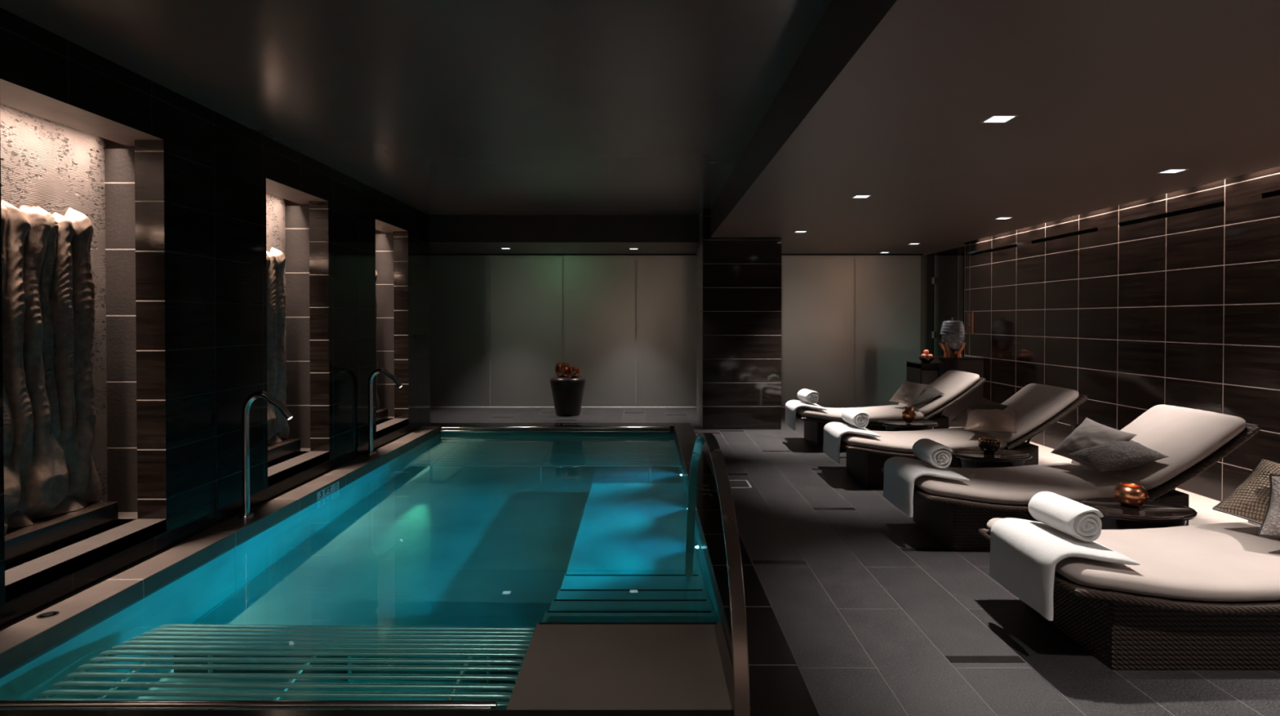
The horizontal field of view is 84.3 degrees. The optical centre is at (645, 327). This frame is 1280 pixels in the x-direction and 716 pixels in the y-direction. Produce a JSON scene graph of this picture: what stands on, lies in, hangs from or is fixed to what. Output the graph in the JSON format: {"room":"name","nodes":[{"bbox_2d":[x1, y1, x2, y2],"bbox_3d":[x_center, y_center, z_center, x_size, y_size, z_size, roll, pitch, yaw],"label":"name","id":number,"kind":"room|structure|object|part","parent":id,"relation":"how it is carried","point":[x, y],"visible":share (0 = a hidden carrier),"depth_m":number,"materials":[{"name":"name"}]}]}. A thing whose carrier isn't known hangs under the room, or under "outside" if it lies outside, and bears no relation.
{"room":"indoor spa pool","nodes":[
{"label":"indoor spa pool","id":0,"kind":"room"},
{"bbox_2d":[0,103,286,502],"bbox_3d":[-3.425,-0.132,3.724,0.110,2.750,10.170,0,1,0],"label":"wall","id":1,"kind":"structure","parent":0,"point":[60,167],"depth_m":4.19,"materials":[{"name":"stone"}]},
{"bbox_2d":[0,92,393,232],"bbox_3d":[-3.152,-1.142,3.712,0.165,0.030,10.170,0,1,0],"label":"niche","id":2,"kind":"object","parent":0,"point":[6,100],"visible":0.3,"depth_m":3.93,"materials":[{"name":"beige paint"}]},
{"bbox_2d":[4,416,408,602],"bbox_3d":[-3.150,1.202,3.739,0.500,0.081,10.170,0,1,0],"label":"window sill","id":3,"kind":"structure","parent":0,"point":[128,523],"depth_m":3.86,"materials":[{"name":"stone"}]},
{"bbox_2d":[0,196,102,533],"bbox_3d":[-3.289,0.170,3.793,0.143,1.735,0.925,0,1,0],"label":"sculpture","id":4,"kind":"object","parent":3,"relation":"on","point":[48,285],"visible":0.99,"depth_m":3.87,"materials":[{"name":"grey wood"}]},
{"bbox_2d":[4,502,118,564],"bbox_3d":[-3.255,1.101,3.718,0.225,0.120,1.000,0,1,0],"label":"plinth","id":5,"kind":"object","parent":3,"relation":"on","point":[46,532],"visible":0.78,"depth_m":3.80,"materials":[{"name":"tile"}]},
{"bbox_2d":[266,247,289,444],"bbox_3d":[-3.289,0.144,6.023,0.143,1.735,0.925,0,1,0],"label":"sculpture","id":6,"kind":"object","parent":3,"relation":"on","point":[278,429],"visible":0.32,"depth_m":6.26,"materials":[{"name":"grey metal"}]},
{"bbox_2d":[267,439,300,464],"bbox_3d":[-3.255,1.076,5.948,0.225,0.120,1.000,0,1,0],"label":"plinth","id":7,"kind":"object","parent":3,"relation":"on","point":[287,447],"visible":0.41,"depth_m":6.16,"materials":[{"name":"tile"}]},
{"bbox_2d":[375,270,377,345],"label":"sculpture","id":8,"kind":"object","parent":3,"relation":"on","point":[375,270],"depth_m":8.59,"materials":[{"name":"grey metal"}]},
{"bbox_2d":[376,408,387,422],"bbox_3d":[-3.255,1.051,8.137,0.225,0.120,1.000,0,1,0],"label":"plinth","id":9,"kind":"object","parent":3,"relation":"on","point":[381,414],"visible":0.23,"depth_m":8.45,"materials":[{"name":"stone"}]},
{"bbox_2d":[0,7,430,627],"bbox_3d":[-2.987,-0.047,3.260,0.175,2.790,12.520,0,1,0],"label":"wall","id":10,"kind":"structure","parent":0,"point":[202,175],"depth_m":4.73,"materials":[{"name":"tile"}]},
{"bbox_2d":[0,426,439,657],"bbox_3d":[-2.790,1.468,5.867,0.220,0.300,6.700,0,1,0],"label":"pool edge","id":11,"kind":"structure","parent":0,"point":[15,635],"depth_m":4.07,"materials":[{"name":"grey stone"}]},
{"bbox_2d":[35,611,59,619],"bbox_3d":[-2.800,1.343,3.316,0.084,0.008,0.084,0,1,0],"label":"fitting","id":12,"kind":"object","parent":11,"relation":"on","point":[50,614],"visible":1,"depth_m":3.31,"materials":[{"name":"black metal"}]},
{"bbox_2d":[239,391,293,519],"bbox_3d":[-2.649,0.885,4.940,0.372,0.888,0.090,0,1,0],"label":"spout","id":13,"kind":"object","parent":11,"relation":"on","point":[246,514],"visible":1,"depth_m":4.92,"materials":[{"name":"silver metal"}]},
{"bbox_2d":[316,481,338,500],"bbox_3d":[-2.677,1.374,5.976,0.003,0.065,0.410,0,1,0],"label":"depth marker","id":14,"kind":"object","parent":11,"relation":"attached to","point":[335,486],"visible":1,"depth_m":5.96,"materials":[{"name":"tile"}]},
{"bbox_2d":[365,368,402,455],"bbox_3d":[-2.679,0.859,7.260,0.372,0.888,0.090,0,1,0],"label":"spout","id":15,"kind":"object","parent":11,"relation":"on","point":[370,452],"visible":1,"depth_m":7.24,"materials":[{"name":"silver metal"}]},
{"bbox_2d":[104,148,394,511],"bbox_3d":[-3.220,0.067,3.726,0.300,2.352,10.350,0,1,0],"label":"wall","id":16,"kind":"structure","parent":0,"point":[119,163],"depth_m":4.43,"materials":[{"name":"tile"}]},
{"bbox_2d":[105,138,393,234],"bbox_3d":[-3.240,-1.272,3.711,0.480,0.330,10.450,0,1,0],"label":"cove","id":17,"kind":"object","parent":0,"point":[109,144],"depth_m":4.52,"materials":[{"name":"beige paint"}]},
{"bbox_2d":[0,0,831,214],"bbox_3d":[-1.140,-1.467,3.244,3.920,0.050,12.520,0,1,0],"label":"ceiling","id":18,"kind":"structure","parent":0,"point":[436,107],"depth_m":4.15,"materials":[{"name":"paint"}]},
{"bbox_2d":[506,622,733,710],"bbox_3d":[-0.077,1.888,2.983,0.896,0.906,0.918,0,1,0],"label":"platform","id":19,"kind":"object","parent":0,"point":[565,667],"visible":0.84,"depth_m":2.97,"materials":[{"name":"stone"}]},
{"bbox_2d":[0,407,1279,715],"bbox_3d":[0.390,1.486,4.230,8.180,0.303,14.425,0,1,0],"label":"floor","id":20,"kind":"structure","parent":0,"point":[868,624],"depth_m":3.27,"materials":[{"name":"tile"}]},
{"bbox_2d":[0,700,497,710],"bbox_3d":[-1.599,1.405,2.564,2.102,0.066,0.106,0,1,0],"label":"pool edge","id":21,"kind":"object","parent":20,"relation":"attached to","point":[4,704],"visible":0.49,"depth_m":2.59,"materials":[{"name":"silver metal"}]},
{"bbox_2d":[440,426,670,432],"bbox_3d":[-1.157,1.313,9.162,2.945,0.076,0.128,0,1,0],"label":"rail","id":22,"kind":"object","parent":20,"relation":"attached to","point":[446,428],"visible":1,"depth_m":9.12,"materials":[{"name":"silver metal"}]},
{"bbox_2d":[526,423,588,424],"bbox_3d":[-1.150,1.278,9.380,0.909,0.001,0.089,0,1,0],"label":"depth lettering","id":23,"kind":"object","parent":20,"relation":"on","point":[526,424],"visible":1,"depth_m":9.39},
{"bbox_2d":[549,376,586,416],"bbox_3d":[-1.130,0.992,10.312,0.524,0.553,0.524,0,1,0],"label":"plant pot","id":24,"kind":"object","parent":20,"relation":"on","point":[567,393],"visible":0.94,"depth_m":10.13,"materials":[{"name":"ceramic"}]},
{"bbox_2d":[555,363,570,377],"bbox_3d":[-1.210,0.617,10.388,0.236,0.195,0.236,0,1,0],"label":"copper bowl","id":25,"kind":"object","parent":24,"relation":"on","point":[561,369],"visible":0.88,"depth_m":10.29,"materials":[{"name":"brown metal"}]},
{"bbox_2d":[567,366,580,377],"bbox_3d":[-1.035,0.641,10.228,0.196,0.150,0.196,0,1,0],"label":"copper bowl","id":26,"kind":"object","parent":24,"relation":"on","point":[572,371],"visible":1,"depth_m":10.15,"materials":[{"name":"brown metal"}]},
{"bbox_2d":[696,484,712,496],"bbox_3d":[0.468,1.318,5.771,0.126,0.001,0.431,0,1,0],"label":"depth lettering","id":27,"kind":"object","parent":20,"relation":"on","point":[701,488],"visible":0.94,"depth_m":5.75},
{"bbox_2d":[685,433,750,715],"bbox_3d":[0.300,1.212,3.355,0.090,1.446,2.442,0,1,0],"label":"pool handrail","id":28,"kind":"object","parent":20,"relation":"on","point":[735,571],"visible":0.89,"depth_m":2.38,"materials":[{"name":"silver metal"}]},
{"bbox_3d":[0.750,1.319,5.965,0.230,0.007,0.250,0,1,0],"label":"plate","id":29,"kind":"part","parent":20,"relation":"part of","materials":[{"name":"metal"}]},
{"bbox_2d":[795,369,986,448],"bbox_3d":[2.632,0.890,7.906,1.984,0.810,0.813,0,1,0],"label":"sun lounger","id":30,"kind":"object","parent":20,"relation":"on","point":[955,385],"visible":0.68,"depth_m":7.58,"materials":[{"name":"fabric"}]},
{"bbox_2d":[784,400,826,430],"bbox_3d":[1.763,0.958,7.816,0.366,0.276,0.490,0,1,0],"label":"folded towel","id":31,"kind":"object","parent":30,"relation":"on","point":[791,406],"visible":0.97,"depth_m":7.69,"materials":[{"name":"white fabric"}]},
{"bbox_2d":[797,388,818,404],"bbox_3d":[1.805,0.759,7.857,0.148,0.141,0.316,0,1,-8],"label":"rolled towel","id":32,"kind":"object","parent":31,"relation":"on","point":[806,395],"visible":1,"depth_m":7.73,"materials":[{"name":"white fabric"}]},
{"bbox_3d":[2.342,0.996,7.907,1.345,0.097,0.766,0,1,0],"label":"seat frame","id":33,"kind":"part","parent":30,"relation":"part of","materials":[{"name":"wicker"}]},
{"bbox_2d":[795,404,924,422],"bbox_3d":[2.325,0.939,7.906,1.336,0.145,0.782,0,1,0],"label":"seat cushion","id":34,"kind":"object","parent":30,"relation":"on","point":[877,413],"depth_m":7.58,"materials":[{"name":"fabric"}]},
{"bbox_2d":[889,380,928,406],"bbox_3d":[2.910,0.719,7.824,0.218,0.245,0.390,0,1,-18],"label":"throw pillow","id":35,"kind":"object","parent":30,"relation":"on","point":[908,392],"visible":0.99,"depth_m":7.75,"materials":[{"name":"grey fabric"}]},
{"bbox_2d":[911,385,944,404],"bbox_3d":[3.035,0.735,7.764,0.372,0.186,0.340,0,1,2],"label":"throw pillow","id":36,"kind":"object","parent":30,"relation":"on","point":[930,393],"visible":0.69,"depth_m":7.63,"materials":[{"name":"fabric"}]},
{"bbox_2d":[897,369,979,414],"bbox_3d":[3.258,0.710,7.904,0.653,0.448,0.766,0,1,0],"label":"cushion","id":37,"kind":"object","parent":30,"relation":"on","point":[955,385],"depth_m":7.59,"materials":[{"name":"fabric"}]},
{"bbox_3d":[3.283,0.757,7.904,0.683,0.458,0.770,0,1,0],"label":"frame","id":38,"kind":"part","parent":30,"relation":"part of","materials":[{"name":"wicker"}]},
{"bbox_2d":[877,419,938,431],"bbox_3d":[2.600,1.118,7.003,0.584,0.374,0.420,0,1,0],"label":"side table","id":39,"kind":"object","parent":20,"relation":"on","point":[887,424],"visible":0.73,"depth_m":6.88,"materials":[{"name":"brown paint"}]},
{"bbox_2d":[902,405,915,422],"bbox_3d":[2.600,0.853,6.980,0.132,0.160,0.132,0,1,0],"label":"vase","id":40,"kind":"object","parent":39,"relation":"on","point":[908,415],"visible":1,"depth_m":6.94,"materials":[{"name":"orange metal"}]},
{"bbox_2d":[906,360,938,384],"bbox_3d":[3.735,0.869,9.556,0.240,0.815,0.510,0,1,0],"label":"base cabinet","id":41,"kind":"object","parent":20,"relation":"on","point":[917,371],"depth_m":9.33,"materials":[{"name":"black wood"}]},
{"bbox_2d":[906,360,938,364],"bbox_3d":[3.735,0.469,9.551,0.240,0.015,0.510,0,1,0],"label":"countertop","id":42,"kind":"structure","parent":41,"relation":"on","point":[912,362],"depth_m":9.48,"materials":[{"name":"black stone"}]},
{"bbox_2d":[918,356,933,363],"bbox_3d":[3.728,0.427,9.385,0.196,0.072,0.196,0,1,0],"label":"fruit bowl","id":43,"kind":"object","parent":41,"relation":"on","point":[925,360],"visible":0.94,"depth_m":9.32,"materials":[{"name":"black ceramic"}]},
{"bbox_2d":[923,349,928,354],"bbox_3d":[3.724,0.319,9.379,0.074,0.068,0.074,0,1,0],"label":"fruit","id":44,"kind":"object","parent":43,"relation":"in","point":[926,352],"visible":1,"depth_m":9.35,"materials":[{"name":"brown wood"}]},
{"bbox_3d":[3.748,0.909,9.338,0.215,0.700,0.015,0,1,0],"label":"panel","id":45,"kind":"part","parent":41,"relation":"part of","materials":[{"name":"black wood"}]},
{"bbox_2d":[928,355,984,426],"bbox_3d":[4.117,0.830,9.398,0.521,0.897,0.508,0,1,0],"label":"base cabinet","id":46,"kind":"object","parent":20,"relation":"on","point":[971,364],"visible":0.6,"depth_m":9.15,"materials":[{"name":"black wood"}]},
{"bbox_2d":[933,355,984,359],"bbox_3d":[4.117,0.390,9.393,0.521,0.017,0.508,0,1,0],"label":"countertop","id":47,"kind":"structure","parent":46,"relation":"on","point":[937,357],"depth_m":9.14,"materials":[{"name":"black stone"}]},
{"bbox_2d":[940,342,965,357],"bbox_3d":[4.050,0.287,9.324,0.258,0.190,0.258,0,1,5],"label":"stand","id":48,"kind":"object","parent":47,"relation":"on","point":[948,353],"visible":0.74,"depth_m":9.25,"materials":[{"name":"brown wood"}]},
{"bbox_3d":[3.973,0.286,9.416,0.032,0.190,0.094,-1,1,-40],"label":"leg","id":49,"kind":"part","parent":48,"relation":"part of","materials":[{"name":"brown wood"}]},
{"bbox_3d":[3.958,0.288,9.246,0.094,0.190,0.032,-1,1,-40],"label":"leg","id":50,"kind":"part","parent":48,"relation":"part of","materials":[{"name":"brown wood"}]},
{"bbox_2d":[938,317,964,351],"bbox_3d":[4.046,0.078,9.323,0.308,0.438,0.299,0,1,26],"label":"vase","id":51,"kind":"object","parent":48,"relation":"on","point":[953,331],"visible":1,"depth_m":9.22,"materials":[{"name":"ceramic"}]},
{"bbox_3d":[4.127,0.288,9.232,0.032,0.190,0.094,-1,1,-40],"label":"leg","id":52,"kind":"part","parent":48,"relation":"part of","materials":[{"name":"brown wood"}]},
{"bbox_2d":[840,383,1088,487],"bbox_3d":[2.632,0.910,6.176,1.984,0.810,0.813,0,1,0],"label":"sun lounger","id":53,"kind":"object","parent":20,"relation":"on","point":[1038,406],"visible":0.62,"depth_m":5.86,"materials":[{"name":"fabric"}]},
{"bbox_2d":[822,422,880,462],"bbox_3d":[1.763,0.977,6.087,0.366,0.276,0.490,0,1,0],"label":"folded towel","id":54,"kind":"object","parent":53,"relation":"on","point":[833,431],"visible":0.97,"depth_m":5.99,"materials":[{"name":"white fabric"}]},
{"bbox_2d":[841,407,869,428],"bbox_3d":[1.818,0.778,6.129,0.148,0.141,0.316,0,1,-3],"label":"rolled towel","id":55,"kind":"object","parent":54,"relation":"on","point":[855,417],"visible":1,"depth_m":6.00,"materials":[{"name":"white fabric"}]},
{"bbox_2d":[840,426,1007,453],"bbox_3d":[2.325,0.959,6.176,1.336,0.145,0.782,0,1,0],"label":"seat cushion","id":56,"kind":"object","parent":53,"relation":"on","point":[889,442],"depth_m":5.91,"materials":[{"name":"fabric"}]},
{"bbox_3d":[2.342,1.015,6.177,1.345,0.097,0.766,0,1,0],"label":"seat frame","id":57,"kind":"part","parent":53,"relation":"part of","materials":[{"name":"wicker"}]},
{"bbox_2d":[951,396,1008,431],"bbox_3d":[2.955,0.757,6.264,0.290,0.260,0.410,0,1,-8],"label":"throw pillow","id":58,"kind":"object","parent":53,"relation":"on","point":[981,402],"visible":0.52,"depth_m":6.27,"materials":[{"name":"fabric"}]},
{"bbox_2d":[964,408,1017,433],"bbox_3d":[2.920,0.781,5.979,0.393,0.176,0.403,0,1,28],"label":"throw pillow","id":59,"kind":"object","parent":53,"relation":"on","point":[995,420],"visible":1,"depth_m":5.89,"materials":[{"name":"brown fabric"}]},
{"bbox_2d":[982,383,1079,443],"bbox_3d":[3.258,0.729,6.174,0.653,0.448,0.766,0,1,0],"label":"cushion","id":60,"kind":"object","parent":53,"relation":"on","point":[1038,406],"depth_m":5.89,"materials":[{"name":"fabric"}]},
{"bbox_3d":[3.283,0.777,6.174,0.683,0.458,0.770,0,1,0],"label":"frame","id":61,"kind":"part","parent":53,"relation":"part of","materials":[{"name":"wicker"}]},
{"bbox_2d":[950,448,1031,467],"bbox_3d":[2.620,1.137,5.373,0.584,0.374,0.420,0,1,0],"label":"side table","id":62,"kind":"object","parent":20,"relation":"on","point":[967,457],"visible":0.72,"depth_m":5.26,"materials":[{"name":"brown paint"}]},
{"bbox_2d":[977,437,1000,453],"bbox_3d":[2.610,0.898,5.370,0.155,0.107,0.154,0,1,0],"label":"bowl","id":63,"kind":"object","parent":62,"relation":"on","point":[989,446],"visible":1,"depth_m":5.33,"materials":[{"name":"ceramic"}]},
{"bbox_2d":[881,404,1261,551],"bbox_3d":[2.632,0.928,4.556,1.984,0.810,0.813,0,1,0],"label":"sun lounger","id":64,"kind":"object","parent":20,"relation":"on","point":[953,511],"visible":0.54,"depth_m":4.27,"materials":[{"name":"fabric"}]},
{"bbox_2d":[883,456,969,517],"bbox_3d":[1.763,0.995,4.487,0.366,0.276,0.490,0,1,0],"label":"folded towel","id":65,"kind":"object","parent":64,"relation":"on","point":[900,473],"visible":0.94,"depth_m":4.40,"materials":[{"name":"white fabric"}]},
{"bbox_2d":[911,438,952,468],"bbox_3d":[1.826,0.797,4.509,0.148,0.141,0.316,0,1,0],"label":"rolled towel","id":66,"kind":"object","parent":65,"relation":"on","point":[938,455],"visible":1,"depth_m":4.38,"materials":[{"name":"white fabric"}]},
{"bbox_3d":[2.342,1.034,4.557,1.345,0.097,0.766,0,1,0],"label":"seat frame","id":67,"kind":"part","parent":64,"relation":"part of","materials":[{"name":"wicker"}]},
{"bbox_2d":[914,462,1130,505],"bbox_3d":[2.325,0.977,4.556,1.336,0.145,0.782,0,1,0],"label":"seat cushion","id":68,"kind":"object","parent":64,"relation":"on","point":[1017,485],"depth_m":4.31,"materials":[{"name":"fabric"}]},
{"bbox_2d":[1050,417,1137,472],"bbox_3d":[2.945,0.765,4.664,0.258,0.297,0.430,0,1,-12],"label":"throw pillow","id":69,"kind":"object","parent":64,"relation":"on","point":[1090,433],"visible":0.72,"depth_m":4.65,"materials":[{"name":"grey fabric"}]},
{"bbox_2d":[1069,440,1169,471],"bbox_3d":[2.960,0.798,4.444,0.402,0.163,0.378,0,1,6],"label":"throw pillow","id":70,"kind":"object","parent":64,"relation":"on","point":[1113,455],"visible":0.98,"depth_m":4.34,"materials":[{"name":"grey fabric"}]},
{"bbox_2d":[1071,404,1246,490],"bbox_3d":[3.258,0.748,4.554,0.653,0.448,0.766,0,1,0],"label":"cushion","id":71,"kind":"object","parent":64,"relation":"on","point":[1193,439],"depth_m":4.30,"materials":[{"name":"fabric"}]},
{"bbox_3d":[3.283,0.795,4.554,0.683,0.458,0.770,0,1,0],"label":"frame","id":72,"kind":"part","parent":64,"relation":"part of","materials":[{"name":"wicker"}]},
{"bbox_2d":[977,517,1279,669],"bbox_3d":[2.632,0.945,3.116,1.984,0.810,0.813,0,1,0],"label":"sun lounger","id":73,"kind":"object","parent":20,"relation":"on","point":[1207,596],"visible":0.72,"depth_m":2.79,"materials":[{"name":"fabric"}]},
{"bbox_2d":[989,517,1140,621],"bbox_3d":[1.763,1.012,3.027,0.366,0.276,0.490,0,1,0],"label":"folded towel","id":74,"kind":"object","parent":73,"relation":"on","point":[1025,554],"visible":0.93,"depth_m":2.94,"materials":[{"name":"white fabric"}]},
{"bbox_2d":[1027,491,1103,541],"bbox_3d":[1.815,0.813,3.069,0.148,0.141,0.316,0,1,-4],"label":"rolled towel","id":75,"kind":"object","parent":74,"relation":"on","point":[1080,521],"visible":1,"depth_m":2.98,"materials":[{"name":"white fabric"}]},
{"bbox_3d":[2.342,1.050,3.117,1.345,0.097,0.766,0,1,0],"label":"seat frame","id":76,"kind":"part","parent":73,"relation":"part of","materials":[{"name":"wicker"}]},
{"bbox_2d":[986,517,1279,601],"bbox_3d":[2.325,0.994,3.116,1.336,0.145,0.782,0,1,0],"label":"seat cushion","id":77,"kind":"object","parent":73,"relation":"on","point":[1226,562],"depth_m":2.87,"materials":[{"name":"fabric"}]},
{"bbox_2d":[1212,456,1279,524],"bbox_3d":[2.910,0.777,3.204,0.280,0.305,0.462,0,1,-15],"label":"throw pillow","id":78,"kind":"object","parent":73,"relation":"on","point":[1249,500],"visible":0.84,"depth_m":3.29,"materials":[{"name":"fabric"}]},
{"bbox_2d":[1248,520,1261,526],"bbox_3d":[3.258,0.764,3.114,0.653,0.448,0.766,0,1,0],"label":"cushion","id":79,"kind":"object","parent":73,"relation":"on","point":[1250,522],"depth_m":3.41,"materials":[{"name":"fabric"}]},
{"bbox_2d":[1256,473,1279,537],"bbox_3d":[2.885,0.779,2.989,0.299,0.241,0.425,-1,1,-40],"label":"throw pillow","id":80,"kind":"object","parent":73,"relation":"on","point":[1270,526],"visible":1,"depth_m":3.08,"materials":[{"name":"fabric"}]},
{"bbox_2d":[1078,497,1197,529],"bbox_3d":[2.655,1.154,3.833,0.584,0.374,0.420,0,1,0],"label":"side table","id":81,"kind":"object","parent":20,"relation":"on","point":[1153,513],"visible":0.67,"depth_m":3.73,"materials":[{"name":"brown paint"}]},
{"bbox_2d":[1113,482,1148,506],"bbox_3d":[2.650,0.912,3.861,0.158,0.113,0.158,0,1,0],"label":"bowl","id":82,"kind":"object","parent":81,"relation":"on","point":[1131,495],"visible":1,"depth_m":3.81,"materials":[{"name":"orange metal"}]},
{"bbox_2d":[696,208,781,429],"bbox_3d":[1.218,-0.117,9.434,0.993,2.790,1.030,0,1,0],"label":"column","id":83,"kind":"structure","parent":0,"point":[739,304],"depth_m":8.92,"materials":[{"name":"tile"}]},
{"bbox_2d":[429,0,1279,253],"bbox_3d":[0.297,-1.296,4.186,7.995,0.414,14.400,0,1,0],"label":"ceiling","id":84,"kind":"structure","parent":0,"point":[886,100],"depth_m":3.92,"materials":[{"name":"paint"}]},
{"bbox_2d":[429,253,923,255],"bbox_3d":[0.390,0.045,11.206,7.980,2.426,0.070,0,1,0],"label":"track","id":85,"kind":"object","parent":84,"relation":"attached to","point":[429,254],"visible":0.46,"depth_m":11.16,"materials":[{"name":"grey metal"}]},
{"bbox_2d":[429,255,489,406],"bbox_3d":[-3.030,0.049,11.207,1.134,2.394,0.012,0,1,0],"label":"wall panel","id":86,"kind":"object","parent":85,"relation":"in","point":[460,285],"depth_m":11.20,"materials":[{"name":"grey glass"}]},
{"bbox_2d":[489,255,562,406],"bbox_3d":[-1.883,0.049,11.207,1.149,2.394,0.012,0,1,0],"label":"wall panel","id":87,"kind":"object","parent":85,"relation":"in","point":[526,291],"depth_m":11.20,"materials":[{"name":"grey glass"}]},
{"bbox_2d":[563,255,635,406],"bbox_3d":[-0.728,0.049,11.207,1.149,2.394,0.012,0,1,0],"label":"wall panel","id":88,"kind":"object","parent":85,"relation":"in","point":[599,291],"depth_m":11.20,"materials":[{"name":"grey glass"}]},
{"bbox_2d":[635,255,697,406],"bbox_3d":[0.425,0.049,11.207,1.144,2.394,0.012,0,1,0],"label":"wall panel","id":89,"kind":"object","parent":85,"relation":"in","point":[666,286],"depth_m":11.20,"materials":[{"name":"grey glass"}]},
{"bbox_2d":[781,255,782,318],"bbox_3d":[1.580,0.049,11.207,1.154,2.394,0.012,0,1,0],"label":"wall panel","id":90,"kind":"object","parent":85,"relation":"in","point":[781,255],"depth_m":11.19,"materials":[{"name":"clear glass"}]},
{"bbox_2d":[782,255,854,406],"bbox_3d":[2.737,0.049,11.207,1.149,2.394,0.012,0,1,0],"label":"wall panel","id":91,"kind":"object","parent":85,"relation":"in","point":[818,291],"depth_m":11.20,"materials":[{"name":"grey glass"}]},
{"bbox_2d":[854,255,920,406],"bbox_3d":[3.837,0.049,11.207,1.039,2.394,0.012,0,1,0],"label":"wall panel","id":92,"kind":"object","parent":85,"relation":"in","point":[887,291],"depth_m":11.20,"materials":[{"name":"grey glass"}]},
{"bbox_2d":[851,195,871,198],"bbox_3d":[1.820,-1.108,5.958,0.132,0.007,0.132,0,1,0],"label":"recessed light","id":93,"kind":"object","parent":84,"relation":"in","point":[855,196],"visible":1,"depth_m":5.95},
{"bbox_2d":[980,115,1018,123],"bbox_3d":[1.830,-1.082,3.658,0.132,0.007,0.132,0,1,0],"label":"recessed light","id":94,"kind":"object","parent":84,"relation":"in","point":[993,118],"visible":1,"depth_m":3.65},
{"bbox_2d":[994,217,1013,219],"bbox_3d":[3.660,-1.123,7.228,0.132,0.007,0.132,0,1,0],"label":"recessed light","id":95,"kind":"object","parent":84,"relation":"in","point":[998,218],"visible":1,"depth_m":7.24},
{"bbox_2d":[1156,168,1189,173],"bbox_3d":[3.680,-1.097,4.938,0.132,0.007,0.132,0,1,0],"label":"recessed light","id":96,"kind":"object","parent":84,"relation":"in","point":[1169,171],"visible":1,"depth_m":4.94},
{"bbox_2d":[920,255,964,360],"bbox_3d":[0.790,-0.046,11.550,9.180,2.600,3.900,0,1,0],"label":"wall","id":97,"kind":"structure","parent":0,"point":[922,256],"depth_m":13.39,"materials":[{"name":"paint"}]},
{"bbox_2d":[430,406,866,407],"bbox_3d":[0.390,1.250,11.179,7.980,0.016,0.018,0,1,0],"label":"trim","id":98,"kind":"structure","parent":97,"relation":"attached to","point":[430,406],"depth_m":11.17,"materials":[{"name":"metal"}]},
{"bbox_2d":[489,255,855,406],"bbox_3d":[0.427,0.049,11.206,5.781,2.394,0.014,0,1,0],"label":"trim","id":99,"kind":"structure","parent":97,"relation":"attached to","point":[562,255],"depth_m":11.20,"materials":[{"name":"grey metal"}]},
{"bbox_2d":[964,166,1279,502],"bbox_3d":[4.440,-0.043,3.350,0.120,2.780,12.700,0,1,0],"label":"wall","id":100,"kind":"structure","parent":0,"point":[1183,310],"depth_m":6.15,"materials":[{"name":"tile"}]},
{"bbox_2d":[922,246,964,370],"bbox_3d":[4.376,0.063,10.451,0.012,2.386,1.460,0,1,0],"label":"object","id":101,"kind":"structure","parent":100,"relation":"in","point":[928,260],"depth_m":10.85,"materials":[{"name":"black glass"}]},
{"bbox_2d":[931,248,957,355],"bbox_3d":[4.355,0.065,10.357,0.065,2.386,0.830,0,1,1],"label":"door","id":102,"kind":"structure","parent":101,"relation":"attached to","point":[945,279],"depth_m":10.38,"materials":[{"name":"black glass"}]},
{"bbox_2d":[966,311,973,333],"bbox_3d":[4.371,-0.073,9.530,0.016,0.300,0.170,0,1,0],"label":"wall plaque","id":103,"kind":"object","parent":100,"relation":"attached to","point":[969,313],"visible":1,"depth_m":9.52,"materials":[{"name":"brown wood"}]},
{"bbox_2d":[971,243,1017,255],"bbox_3d":[4.420,-0.981,8.924,0.071,0.041,1.170,0,1,0],"label":"air vent","id":104,"kind":"object","parent":100,"relation":"in","point":[1013,245],"visible":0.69,"depth_m":8.97,"materials":[{"name":"black metal"}]},
{"bbox_2d":[1031,226,1097,244],"bbox_3d":[4.420,-0.965,7.439,0.071,0.041,1.180,0,1,0],"label":"air vent","id":105,"kind":"object","parent":100,"relation":"in","point":[1093,229],"visible":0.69,"depth_m":7.45,"materials":[{"name":"black metal"}]},
{"bbox_2d":[1119,200,1224,226],"bbox_3d":[4.420,-0.948,5.950,0.071,0.041,1.200,0,1,0],"label":"air vent","id":106,"kind":"object","parent":100,"relation":"in","point":[1220,204],"visible":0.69,"depth_m":5.92,"materials":[{"name":"black metal"}]},
{"bbox_2d":[1262,189,1279,198],"bbox_3d":[4.420,-0.931,4.460,0.071,0.041,1.140,0,1,0],"label":"air vent","id":107,"kind":"object","parent":100,"relation":"in","point":[1277,193],"visible":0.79,"depth_m":5.01,"materials":[{"name":"black metal"}]},
{"bbox_3d":[-1.153,1.864,5.871,3.053,0.890,6.697,0,1,0],"label":"floor","id":108,"kind":"structure","parent":0,"visible":0},
{"bbox_2d":[0,433,733,710],"bbox_3d":[-1.153,1.409,5.866,3.055,0.001,6.700,0,1,0],"label":"pool water","id":109,"kind":"object","parent":108,"relation":"in","point":[431,574],"visible":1,"depth_m":3.97,"materials":[{"name":"teal liquid"}]},
{"bbox_2d":[0,427,733,675],"bbox_3d":[-1.153,1.393,5.876,3.095,0.110,6.720,0,1,0],"label":"trim","id":110,"kind":"structure","parent":108,"relation":"attached to","point":[11,660],"depth_m":4.13,"materials":[{"name":"grey stone"}]},
{"bbox_3d":[-0.077,1.936,5.217,0.896,0.760,3.570,0,1,0],"label":"steps","id":111,"kind":"structure","parent":0,"visible":0},
{"bbox_2d":[538,622,716,624],"bbox_3d":[-0.085,1.679,4.005,0.860,0.512,1.180,0,1,0],"label":"trim","id":112,"kind":"structure","parent":111,"relation":"on","point":[540,623],"depth_m":3.42,"materials":[{"name":"black stone"}]}
]}

